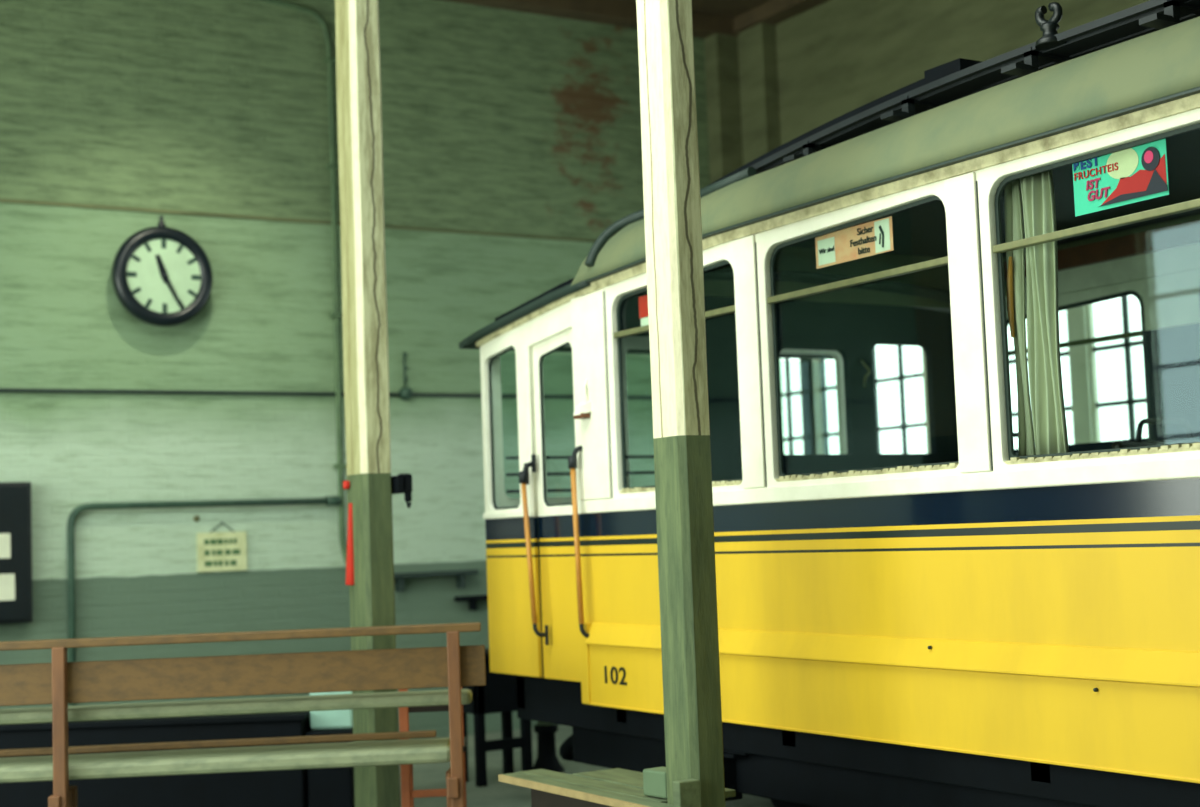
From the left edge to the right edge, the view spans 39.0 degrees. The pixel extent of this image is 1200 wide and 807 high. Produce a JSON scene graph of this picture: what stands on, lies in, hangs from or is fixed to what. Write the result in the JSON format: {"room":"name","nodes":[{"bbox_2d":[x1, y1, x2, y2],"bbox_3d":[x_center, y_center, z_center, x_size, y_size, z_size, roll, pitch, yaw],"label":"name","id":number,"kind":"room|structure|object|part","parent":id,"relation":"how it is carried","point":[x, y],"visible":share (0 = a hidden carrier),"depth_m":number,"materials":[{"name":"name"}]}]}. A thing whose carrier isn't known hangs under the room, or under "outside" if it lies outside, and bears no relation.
{"room":"tram depot","nodes":[
{"label":"tram depot","id":0,"kind":"room"},
{"bbox_2d":[0,0,784,739],"bbox_3d":[-3.720,-0.405,11.465,12.150,5.750,0.300,1,-5,-31],"label":"wall","id":1,"kind":"structure","parent":0,"point":[495,120],"depth_m":12.12,"materials":[{"name":"painted wood"}]},
{"bbox_2d":[0,482,32,623],"bbox_3d":[-3.986,0.965,10.896,0.630,0.910,0.160,1,-5,-31],"label":"notice board","id":2,"kind":"object","parent":1,"relation":"attached to","point":[15,497],"visible":1,"depth_m":10.94,"materials":[{"name":"black wood"}]},
{"bbox_3d":[-3.952,0.914,10.831,0.360,0.160,0.005,1,-5,-31],"label":"label panel","id":3,"kind":"part","parent":2,"relation":"part of","materials":[{"name":"white paper"}]},
{"bbox_3d":[-3.931,1.178,10.817,0.385,0.170,0.005,1,-5,-31],"label":"label panel","id":4,"kind":"part","parent":2,"relation":"part of","materials":[{"name":"white paper"}]},
{"bbox_2d":[112,215,212,326],"bbox_3d":[-3.016,-0.909,11.662,0.694,0.777,0.180,1,-5,-31],"label":"wall clock","id":5,"kind":"object","parent":1,"relation":"attached to","point":[161,275],"visible":1,"depth_m":11.59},
{"bbox_2d":[193,515,199,521],"bbox_3d":[-2.788,0.795,11.730,0.048,0.046,0.012,1,-5,-31],"label":"plug","id":6,"kind":"object","parent":1,"relation":"attached to","point":[196,518],"visible":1,"depth_m":11.73,"materials":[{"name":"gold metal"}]},
{"bbox_2d":[67,496,340,705],"bbox_3d":[-2.674,1.556,11.671,1.933,1.797,0.068,1,-5,-31],"label":"pipe","id":7,"kind":"object","parent":1,"relation":"attached to","point":[328,500],"visible":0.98,"depth_m":11.42,"materials":[{"name":"metal"}]},
{"bbox_2d":[197,522,246,571],"bbox_3d":[-2.631,0.993,11.800,0.355,0.345,0.022,1,-5,-31],"label":"card","id":8,"kind":"object","parent":1,"relation":"attached to","point":[216,551],"visible":1,"depth_m":11.79,"materials":[{"name":"paper"}]},
{"bbox_2d":[0,198,595,242],"bbox_3d":[-3.831,-1.343,11.306,11.180,0.022,0.015,1,-5,-31],"label":"trim","id":9,"kind":"structure","parent":1,"relation":"attached to","point":[1,200],"depth_m":12.14,"materials":[{"name":"wood"}]},
{"bbox_2d":[260,0,346,563],"bbox_3d":[-2.273,-0.880,12.177,1.158,4.260,0.071,1,-5,-31],"label":"conduit pipe","id":10,"kind":"object","parent":1,"relation":"attached to","point":[329,59],"visible":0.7,"depth_m":12.38,"materials":[{"name":"metal"}]},
{"bbox_2d":[0,352,651,400],"bbox_3d":[-3.777,-0.229,11.190,11.130,0.360,0.080,1,-5,-31],"label":"cable","id":11,"kind":"object","parent":1,"relation":"attached to","point":[405,393],"visible":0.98,"depth_m":12.01,"materials":[{"name":"metal"}]},
{"bbox_2d":[394,570,477,591],"bbox_3d":[-1.272,1.312,12.539,0.780,0.135,0.120,1,-5,-31],"label":"wall shelf","id":12,"kind":"object","parent":1,"relation":"attached to","point":[460,574],"visible":0.84,"depth_m":12.51,"materials":[{"name":"black metal"}]},
{"bbox_2d":[454,595,487,610],"bbox_3d":[-0.715,1.500,12.871,0.820,0.110,0.100,1,-5,-31],"label":"wall shelf","id":13,"kind":"object","parent":1,"relation":"attached to","point":[472,599],"visible":0.47,"depth_m":12.70,"materials":[{"name":"black metal"}]},
{"bbox_2d":[399,725,774,806],"bbox_3d":[0.224,1.930,4.939,12.150,0.200,15.100,1,-5,-31],"label":"floor","id":14,"kind":"structure","parent":0,"point":[496,793],"depth_m":10.33,"materials":[{"name":"concrete"}]},
{"bbox_2d":[0,711,311,806],"bbox_3d":[-3.053,1.988,9.124,3.040,0.570,0.540,-2,-4,0],"label":"storage chest","id":15,"kind":"object","parent":14,"relation":"on","point":[276,788],"visible":0.48,"depth_m":8.87,"materials":[{"name":"black wood"}]},
{"bbox_3d":[-3.062,1.719,9.145,3.040,0.030,0.540,-2,-4,0],"label":"lid","id":16,"kind":"part","parent":15,"relation":"part of","materials":[{"name":"black wood"}]},
{"bbox_2d":[0,622,485,806],"bbox_3d":[-1.906,1.578,7.667,2.791,1.078,0.520,-2,-4,-4],"label":"bench","id":17,"kind":"object","parent":14,"relation":"on","point":[58,683],"visible":1,"depth_m":7.55,"materials":[{"name":"brown wood"}]},
{"bbox_3d":[-2.360,1.593,7.423,0.056,1.045,0.060,-2,-4,-4],"label":"leg","id":18,"kind":"part","parent":17,"relation":"part of","materials":[{"name":"brown wood"}]},
{"bbox_3d":[-2.005,1.594,7.900,2.476,0.030,0.040,-2,-4,-4],"label":"seat rail","id":19,"kind":"part","parent":17,"relation":"part of","materials":[{"name":"brown wood"}]},
{"bbox_3d":[-1.991,1.635,7.717,2.626,0.070,0.400,-2,-4,-4],"label":"seat","id":20,"kind":"part","parent":17,"relation":"part of","materials":[{"name":"wood"}]},
{"bbox_3d":[-1.906,1.045,7.514,2.751,0.038,0.070,-2,-4,-4],"label":"rail","id":21,"kind":"part","parent":17,"relation":"part of","materials":[{"name":"brown wood"}]},
{"bbox_3d":[-1.895,1.220,7.533,2.766,0.180,0.025,-2,-4,-4],"label":"panel","id":22,"kind":"part","parent":17,"relation":"part of","materials":[{"name":"brown wood"}]},
{"bbox_3d":[-0.639,1.539,7.548,0.056,1.045,0.060,-2,-4,-4],"label":"leg","id":23,"kind":"part","parent":17,"relation":"part of","materials":[{"name":"brown wood"}]},
{"bbox_2d":[306,728,354,806],"bbox_3d":[-1.412,1.977,9.118,0.240,0.471,0.470,-2,-4,0],"label":"crate","id":24,"kind":"object","parent":14,"relation":"on","point":[327,787],"visible":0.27,"depth_m":8.89,"materials":[{"name":"black metal"}]},
{"bbox_3d":[-1.420,1.753,9.135,0.240,0.020,0.470,-2,-4,0],"label":"lid","id":25,"kind":"part","parent":24,"relation":"part of","materials":[{"name":"black metal"}]},
{"bbox_2d":[309,691,352,729],"bbox_3d":[-1.425,1.608,9.146,0.240,0.267,0.310,-2,-4,0],"label":"box","id":26,"kind":"object","parent":24,"relation":"on","point":[330,719],"visible":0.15,"depth_m":8.99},
{"bbox_2d":[335,0,412,806],"bbox_3d":[-1.193,-0.702,8.831,0.283,5.750,0.296,1,-5,-31],"label":"timber post","id":27,"kind":"object","parent":14,"relation":"on","point":[370,485],"visible":0.96,"depth_m":8.71,"materials":[{"name":"paint"}]},
{"bbox_3d":[-1.310,0.421,8.761,0.030,0.045,0.045,1,-5,-31],"label":"red knob","id":28,"kind":"part","parent":27,"relation":"part of","materials":[{"name":"plastic"}]},
{"bbox_3d":[-1.294,0.725,8.740,0.025,0.420,0.078,1,-5,-31],"label":"red plate","id":29,"kind":"part","parent":27,"relation":"part of","materials":[{"name":"metal"}]},
{"bbox_2d":[398,687,466,806],"bbox_3d":[-0.812,1.734,8.265,0.320,0.780,0.360,-2,-4,-4],"label":"wooden chair","id":30,"kind":"object","parent":14,"relation":"on","point":[408,793],"visible":0.36,"depth_m":8.10,"materials":[{"name":"brown wood"}]},
{"bbox_3d":[-0.931,1.726,8.106,0.045,0.780,0.045,-2,-4,-4],"label":"leg","id":31,"kind":"part","parent":30,"relation":"part of","materials":[{"name":"brown wood"}]},
{"bbox_3d":[-0.946,1.919,8.391,0.045,0.440,0.045,-2,-4,-4],"label":"leg","id":32,"kind":"part","parent":30,"relation":"part of","materials":[{"name":"brown wood"}]},
{"bbox_3d":[-0.812,1.443,8.137,0.220,0.070,0.020,-2,-4,-4],"label":"backrest","id":33,"kind":"part","parent":30,"relation":"part of","materials":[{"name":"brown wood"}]},
{"bbox_3d":[-0.672,1.718,8.125,0.045,0.780,0.045,-2,-4,-4],"label":"leg","id":34,"kind":"part","parent":30,"relation":"part of","materials":[{"name":"brown wood"}]},
{"bbox_3d":[-0.814,1.669,8.270,0.320,0.030,0.360,-2,-4,-4],"label":"seat","id":35,"kind":"part","parent":30,"relation":"part of","materials":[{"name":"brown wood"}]},
{"bbox_3d":[-0.687,1.911,8.410,0.045,0.440,0.045,-2,-4,-4],"label":"leg","id":36,"kind":"part","parent":30,"relation":"part of","materials":[{"name":"brown wood"}]},
{"bbox_2d":[462,649,532,786],"bbox_3d":[-0.642,1.878,10.204,0.420,0.780,0.350,1,-5,-31],"label":"chair","id":37,"kind":"object","parent":14,"relation":"on","point":[499,694],"visible":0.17,"depth_m":10.08,"materials":[{"name":"black metal"}]},
{"bbox_3d":[-0.836,1.907,10.224,0.050,0.740,0.050,1,-5,-31],"label":"leg","id":38,"kind":"part","parent":37,"relation":"part of","materials":[{"name":"black wood"}]},
{"bbox_3d":[-0.712,1.887,10.020,0.050,0.740,0.050,1,-5,-31],"label":"leg","id":39,"kind":"part","parent":37,"relation":"part of","materials":[{"name":"black metal"}]},
{"bbox_3d":[-0.571,1.910,10.385,0.050,0.740,0.050,1,-5,-31],"label":"leg","id":40,"kind":"part","parent":37,"relation":"part of","materials":[{"name":"black metal"}]},
{"bbox_3d":[-0.447,1.889,10.181,0.050,0.740,0.050,1,-5,-31],"label":"leg","id":41,"kind":"part","parent":37,"relation":"part of","materials":[{"name":"black metal"}]},
{"bbox_2d":[533,721,564,772],"bbox_3d":[-0.331,2.124,10.516,0.220,0.316,0.217,1,-5,-31],"label":"iron stand","id":42,"kind":"object","parent":14,"relation":"on","point":[547,759],"visible":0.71,"depth_m":10.46,"materials":[{"name":"black metal"}]},
{"bbox_2d":[498,768,735,806],"bbox_3d":[0.125,1.692,6.747,0.465,0.560,1.400,1,-5,-31],"label":"bench","id":43,"kind":"object","parent":14,"relation":"on","point":[616,787],"visible":0.94,"depth_m":6.78,"materials":[{"name":"grey wood"}]},
{"bbox_2d":[643,767,666,798],"bbox_3d":[0.244,1.440,6.445,0.100,0.100,0.140,1,-6,-37],"label":"box","id":44,"kind":"object","parent":43,"relation":"on","point":[654,779],"visible":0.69,"depth_m":6.41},
{"bbox_2d":[636,0,724,806],"bbox_3d":[0.264,-0.940,6.454,0.142,5.750,0.212,1,-5,-31],"label":"timber post","id":45,"kind":"object","parent":14,"relation":"on","point":[669,136],"visible":0.99,"depth_m":6.31,"materials":[{"name":"paint"}]},
{"bbox_2d":[620,0,769,17],"bbox_3d":[0.007,-3.998,5.398,12.150,0.200,15.100,1,-5,-31],"label":"ceiling","id":46,"kind":"structure","parent":0,"point":[724,8],"depth_m":13.97,"materials":[{"name":"brown wood"}]},
{"bbox_2d":[775,0,1149,454],"bbox_3d":[5.101,-0.982,8.200,0.120,5.750,14.500,1,-5,-31],"label":"wall","id":47,"kind":"structure","parent":0,"point":[835,58],"depth_m":12.97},
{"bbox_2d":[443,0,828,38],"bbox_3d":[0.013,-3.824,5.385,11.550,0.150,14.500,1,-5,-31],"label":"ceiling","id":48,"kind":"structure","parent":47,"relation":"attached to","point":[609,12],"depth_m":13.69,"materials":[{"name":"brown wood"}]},
{"bbox_2d":[704,23,780,183],"bbox_3d":[1.268,-0.390,14.021,0.370,5.750,0.520,1,-5,-31],"label":"pillar","id":49,"kind":"structure","parent":47,"relation":"attached to","point":[743,123],"depth_m":14.18,"materials":[{"name":"wood"}]},
{"bbox_2d":[780,358,802,454],"bbox_3d":[1.570,0.106,13.967,0.040,1.850,0.440,1,-5,-31],"label":"window","id":50,"kind":"structure","parent":47,"relation":"in","point":[788,394],"depth_m":13.98,"materials":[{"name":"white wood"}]},
{"bbox_2d":[816,345,925,453],"bbox_3d":[2.104,0.019,13.091,0.040,1.850,1.300,1,-5,-31],"label":"window","id":51,"kind":"structure","parent":47,"relation":"in","point":[820,363],"depth_m":13.06,"materials":[{"name":"wood"},{"name":"dark painted metal glazing bars"}]},
{"bbox_3d":[2.104,0.019,13.091,0.040,1.850,1.300,1,-5,-31],"label":"frame","id":52,"kind":"part","parent":51,"relation":"part of","materials":[{"name":"metal"}]},
{"bbox_2d":[799,305,1093,454],"bbox_3d":[3.544,-0.218,10.719,0.090,1.850,7.210,1,-5,-31],"label":"trim","id":53,"kind":"structure","parent":47,"relation":"attached to","point":[1077,326],"depth_m":11.28,"materials":[{"name":"paint"},{"name":"metal"}]},
{"bbox_2d":[1009,351,1071,416],"bbox_3d":[2.845,-0.103,11.874,0.040,1.850,1.300,1,-5,-31],"label":"window","id":54,"kind":"structure","parent":47,"relation":"in","point":[1066,353],"depth_m":11.43,"materials":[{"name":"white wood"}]},
{"bbox_2d":[1086,296,1145,441],"bbox_3d":[3.571,-0.222,10.683,0.040,1.850,1.240,1,-5,-31],"label":"window","id":55,"kind":"structure","parent":47,"relation":"in","point":[1130,401],"depth_m":10.99,"materials":[{"name":"white wood"}]},
{"bbox_3d":[3.571,-0.222,10.683,0.040,1.850,1.240,1,-5,-31],"label":"frame","id":56,"kind":"part","parent":55,"relation":"part of","materials":[{"name":"white metal"}]},
{"bbox_3d":[3.752,1.727,5.357,0.060,0.012,11.480,1,-5,-31],"label":"track rail","id":57,"kind":"object","parent":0,"visible":0},
{"bbox_2d":[459,0,1199,806],"bbox_3d":[2.799,0.153,5.899,2.684,3.261,9.968,1,-5,-31],"label":"tram","id":58,"kind":"object","parent":57,"relation":"on","point":[976,620],"visible":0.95,"depth_m":6.49,"materials":[{"name":"yellow metal"}]},
{"bbox_3d":[-0.444,1.002,8.834,0.040,0.810,0.535,1,-5,-31],"label":"platform panel","id":59,"kind":"part","parent":58,"relation":"part of","materials":[{"name":"yellow metal"}]},
{"bbox_3d":[-0.373,0.359,8.671,0.024,0.110,0.025,1,-5,-31],"label":"door handle","id":60,"kind":"part","parent":58,"relation":"part of","materials":[{"name":"black metal"}]},
{"bbox_3d":[-0.358,0.740,8.539,0.027,0.732,0.096,1,-5,-31],"label":"handrail","id":61,"kind":"part","parent":58,"relation":"part of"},
{"bbox_3d":[-0.203,0.085,8.488,0.026,0.949,0.464,1,-5,-31],"label":"door","id":62,"kind":"part","parent":58,"relation":"part of","materials":[{"name":"white metal"}]},
{"bbox_3d":[-0.171,0.962,8.420,0.025,0.815,0.460,1,-5,-31],"label":"door","id":63,"kind":"part","parent":58,"relation":"part of","materials":[{"name":"yellow metal"}]},
{"bbox_3d":[-0.110,0.669,8.133,0.027,0.771,0.056,1,-5,-31],"label":"handrail","id":64,"kind":"part","parent":58,"relation":"part of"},
{"bbox_2d":[573,380,591,418],"bbox_3d":[-0.089,-0.020,8.151,0.067,0.186,0.098,1,-5,-31],"label":"handle","id":65,"kind":"object","parent":58,"relation":"attached to","point":[583,410],"depth_m":8.14,"materials":[{"name":"wood"}]},
{"bbox_3d":[-0.043,-0.033,8.142,0.020,0.985,0.295,1,-5,-31],"label":"pillar plate","id":66,"kind":"part","parent":58,"relation":"part of","materials":[{"name":"white metal"}]},
{"bbox_3d":[0.363,-0.840,7.836,1.021,0.314,0.229,-6,-6,42],"label":"roof trim","id":67,"kind":"part","parent":58,"relation":"part of","materials":[{"name":"paint"}]},
{"bbox_3d":[0.621,-0.172,7.058,0.016,1.047,0.148,1,-5,-31],"label":"pillar plate","id":68,"kind":"part","parent":58,"relation":"part of","materials":[{"name":"white metal"}]},
{"bbox_3d":[2.358,1.496,6.634,2.150,0.330,6.100,1,-5,-31],"label":"truck frame","id":69,"kind":"part","parent":58,"relation":"part of","materials":[{"name":"black metal"}]},
{"bbox_3d":[1.828,-0.218,5.078,0.024,0.874,9.510,1,-5,-31],"label":"sill rail","id":70,"kind":"part","parent":58,"relation":"part of","materials":[{"name":"white metal"}]},
{"bbox_3d":[2.120,0.887,4.546,0.057,0.389,8.490,1,-5,-31],"label":"skirt panel","id":71,"kind":"part","parent":58,"relation":"part of","materials":[{"name":"yellow metal"}]},
{"bbox_3d":[2.139,0.581,4.595,0.040,0.815,8.500,1,-5,-31],"label":"panel","id":72,"kind":"part","parent":58,"relation":"part of","materials":[{"name":"yellow metal"}]},
{"bbox_3d":[1.292,-0.282,5.956,0.016,1.048,0.148,1,-5,-31],"label":"pillar plate","id":73,"kind":"part","parent":58,"relation":"part of","materials":[{"name":"white metal"}]},
{"bbox_2d":[1004,179,1035,455],"bbox_3d":[1.454,-0.290,5.887,0.049,1.040,0.053,1,-5,-31],"label":"curtain","id":74,"kind":"object","parent":58,"relation":"hanging from","point":[1014,230],"depth_m":5.87,"materials":[{"name":"fabric"}]},
{"bbox_2d":[1020,170,1068,454],"bbox_3d":[1.519,-0.298,5.816,0.067,1.040,0.128,1,-5,-31],"label":"curtain","id":75,"kind":"object","parent":58,"relation":"hanging from","point":[1047,432],"depth_m":5.81,"materials":[{"name":"fabric"}]},
{"bbox_3d":[4.289,-1.055,5.774,0.070,0.100,8.000,1,-5,-31],"label":"cornice","id":76,"kind":"part","parent":58,"relation":"part of","materials":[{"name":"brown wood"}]},
{"bbox_3d":[4.314,-0.950,5.779,0.020,0.130,8.000,1,-5,-31],"label":"cove panel","id":77,"kind":"part","parent":58,"relation":"part of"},
{"bbox_2d":[1072,138,1168,216],"bbox_3d":[1.667,-0.729,5.445,0.002,0.192,0.385,1,-5,-31],"label":"poster","id":78,"kind":"object","parent":58,"relation":"attached to","point":[1134,171],"depth_m":5.43,"materials":[{"name":"teal paper"}]},
{"bbox_3d":[2.515,0.677,7.852,0.770,0.980,0.470,1,-5,-31],"label":"seat","id":79,"kind":"part","parent":58,"relation":"part of","materials":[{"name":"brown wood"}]},
{"bbox_3d":[2.560,0.126,7.682,0.383,0.116,0.024,1,-5,-31],"label":"grab handle","id":80,"kind":"part","parent":58,"relation":"part of","materials":[{"name":"metal"}]}
]}

